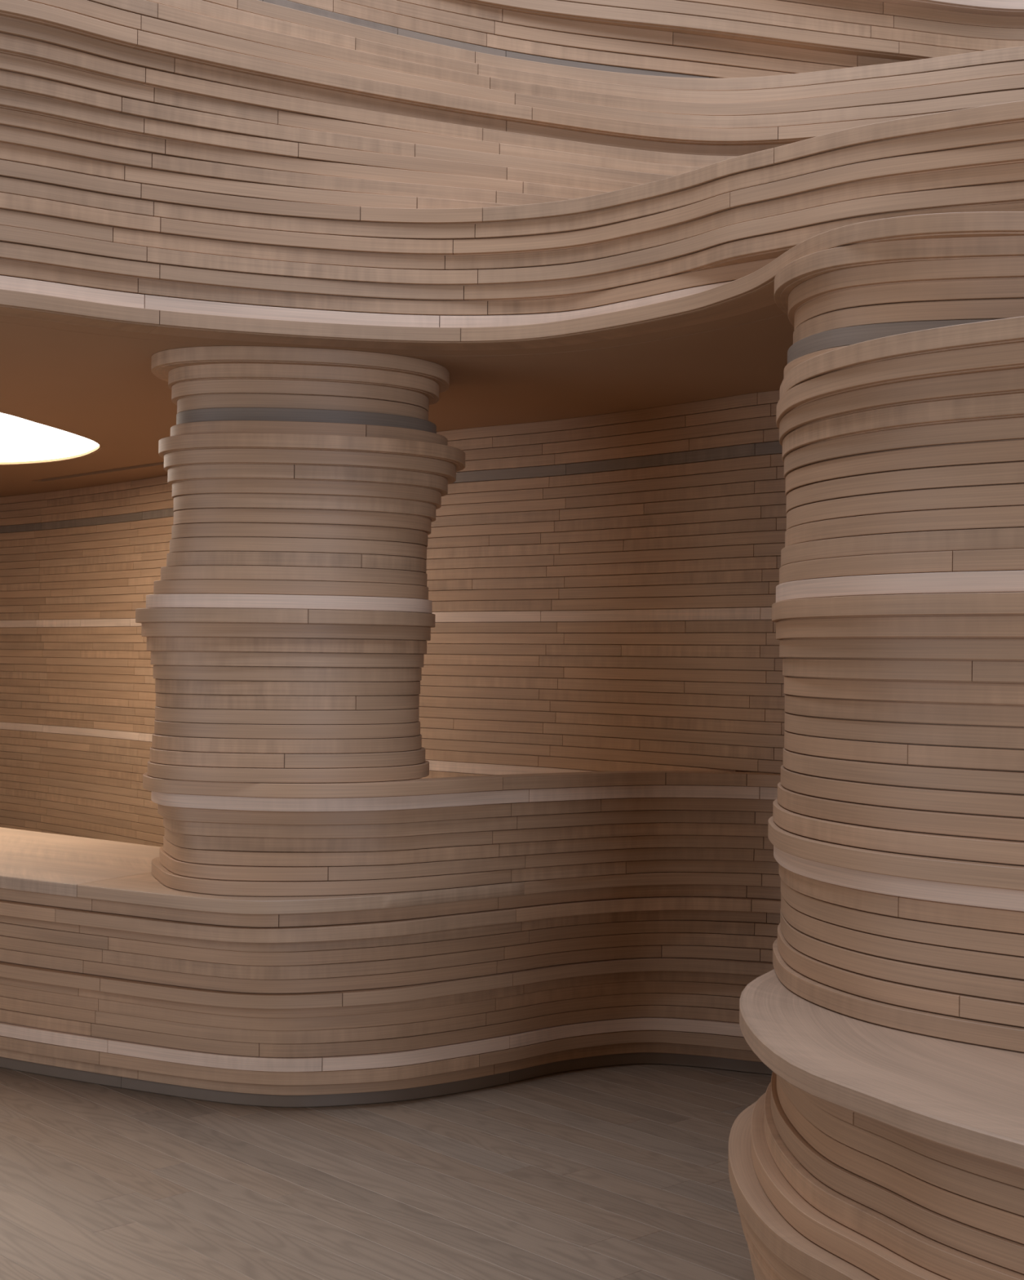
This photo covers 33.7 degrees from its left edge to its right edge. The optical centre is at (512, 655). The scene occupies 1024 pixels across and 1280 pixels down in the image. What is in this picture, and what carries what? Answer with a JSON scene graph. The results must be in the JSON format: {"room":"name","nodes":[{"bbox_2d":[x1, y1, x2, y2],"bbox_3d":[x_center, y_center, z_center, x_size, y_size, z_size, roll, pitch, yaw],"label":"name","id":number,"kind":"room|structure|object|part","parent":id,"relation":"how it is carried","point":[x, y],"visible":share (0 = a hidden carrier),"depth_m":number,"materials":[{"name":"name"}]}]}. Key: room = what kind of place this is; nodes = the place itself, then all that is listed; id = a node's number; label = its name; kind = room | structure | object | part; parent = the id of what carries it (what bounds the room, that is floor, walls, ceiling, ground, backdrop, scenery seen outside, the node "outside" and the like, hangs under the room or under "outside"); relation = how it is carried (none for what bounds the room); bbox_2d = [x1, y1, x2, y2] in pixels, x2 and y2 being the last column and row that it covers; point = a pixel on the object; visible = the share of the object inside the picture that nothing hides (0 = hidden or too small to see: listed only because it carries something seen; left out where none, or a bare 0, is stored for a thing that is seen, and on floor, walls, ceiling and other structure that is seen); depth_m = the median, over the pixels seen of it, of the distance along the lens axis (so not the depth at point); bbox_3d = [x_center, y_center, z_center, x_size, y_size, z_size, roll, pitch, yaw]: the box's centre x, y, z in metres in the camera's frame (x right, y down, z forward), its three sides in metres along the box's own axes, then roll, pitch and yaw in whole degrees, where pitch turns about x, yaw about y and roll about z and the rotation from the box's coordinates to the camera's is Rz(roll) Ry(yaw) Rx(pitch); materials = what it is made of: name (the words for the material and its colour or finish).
{"room":"lobby","nodes":[
{"label":"lobby","id":0,"kind":"room"},
{"bbox_2d":[0,1063,772,1279],"bbox_3d":[-1.018,1.556,5.750,10.000,0.100,13.500,1,0,0],"label":"floor","id":1,"kind":"structure","parent":0,"point":[620,1171],"depth_m":4.84,"materials":[{"name":"grey wood"}]},
{"bbox_2d":[0,770,781,1106],"bbox_3d":[-1.342,0.949,6.488,6.423,1.101,1.724,1,0,24],"label":"counter","id":2,"kind":"object","parent":1,"relation":"on","point":[282,944],"visible":0.78,"depth_m":5.77,"materials":[{"name":"brown wood"}]},
{"bbox_3d":[-2.446,1.466,6.500,2.513,0.043,0.136,1,0,27],"label":"skirting","id":3,"kind":"part","parent":2,"relation":"part of","materials":[{"name":"brown wood"}]},
{"bbox_2d":[0,826,160,897],"bbox_3d":[-2.683,0.773,7.124,3.629,0.044,1.261,1,0,31],"label":"countertop","id":4,"kind":"structure","parent":2,"relation":"on","point":[31,861],"depth_m":6.29,"materials":[{"name":"brown wood"}]},
{"bbox_2d":[135,346,465,782],"bbox_3d":[-0.705,-0.284,5.731,1.090,1.380,0.843,1,0,0],"label":"column","id":5,"kind":"structure","parent":2,"relation":"on","point":[289,619],"depth_m":5.42,"materials":[{"name":"brown wood"}]},
{"bbox_2d":[77,871,526,914],"bbox_3d":[-0.677,0.796,5.825,1.348,0.044,1.054,1,0,19],"label":"countertop","id":6,"kind":"structure","parent":2,"relation":"on","point":[143,889],"depth_m":5.48,"materials":[{"name":"brown wood"}]},
{"bbox_3d":[-0.670,1.486,5.809,1.352,0.043,0.318,1,0,-5],"label":"skirting","id":7,"kind":"part","parent":2,"relation":"part of","materials":[{"name":"brown wood"}]},
{"bbox_3d":[0.875,1.504,5.982,1.760,0.043,0.508,1,0,18],"label":"skirting","id":8,"kind":"part","parent":2,"relation":"part of","materials":[{"name":"brown wood"}]},
{"bbox_2d":[728,968,1023,1279],"bbox_3d":[1.626,1.169,3.056,1.851,0.736,3.477,1,0,-28],"label":"bench","id":9,"kind":"object","parent":1,"relation":"on","point":[869,1151],"visible":0.9,"depth_m":3.15,"materials":[{"name":"brown wood"}]},
{"bbox_2d":[768,235,1023,1052],"bbox_3d":[1.798,-0.071,3.856,2.303,1.748,2.311,1,0,0],"label":"pier","id":10,"kind":"object","parent":9,"relation":"on","point":[896,825],"visible":1,"depth_m":3.66,"materials":[{"name":"brown wood"}]},
{"bbox_2d":[0,390,786,846],"bbox_3d":[-1.292,0.247,8.608,8.757,2.512,4.431,1,0,11],"label":"wall","id":11,"kind":"structure","parent":0,"point":[602,588],"depth_m":7.01,"materials":[{"name":"brown wood"}]},
{"bbox_2d":[0,279,794,497],"bbox_3d":[-1.448,-1.033,7.419,8.122,0.100,7.716,1,0,0],"label":"ceiling","id":12,"kind":"structure","parent":0,"point":[100,385],"depth_m":5.93,"materials":[{"name":"beige paint"}]},
{"bbox_2d":[0,412,102,464],"bbox_3d":[-2.848,-1.010,7.599,1.848,0.019,2.629,1,0,0],"label":"recessed light","id":13,"kind":"object","parent":12,"relation":"in","point":[22,441],"visible":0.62,"depth_m":8.03,"materials":[{"name":"white"}]},
{"bbox_3d":[-1.482,-0.998,4.586,4.650,0.029,1.415,1,0,-8],"label":"soffit edge panel","id":14,"kind":"part","parent":12,"relation":"part of","materials":[{"name":"beige paint"}]},
{"bbox_2d":[0,100,1023,350],"bbox_3d":[-0.643,-1.181,4.567,6.196,0.414,2.030,1,0,0],"label":"bulkhead","id":15,"kind":"object","parent":12,"relation":"attached to","point":[73,243],"visible":0.93,"depth_m":4.99,"materials":[{"name":"brown wood"}]},
{"bbox_2d":[0,0,1023,208],"bbox_3d":[-0.367,-1.936,5.251,7.338,1.104,1.667,1,0,-15],"label":"ceiling","id":16,"kind":"structure","parent":0,"point":[387,104],"depth_m":5.44,"materials":[{"name":"brown wood"}]}
]}

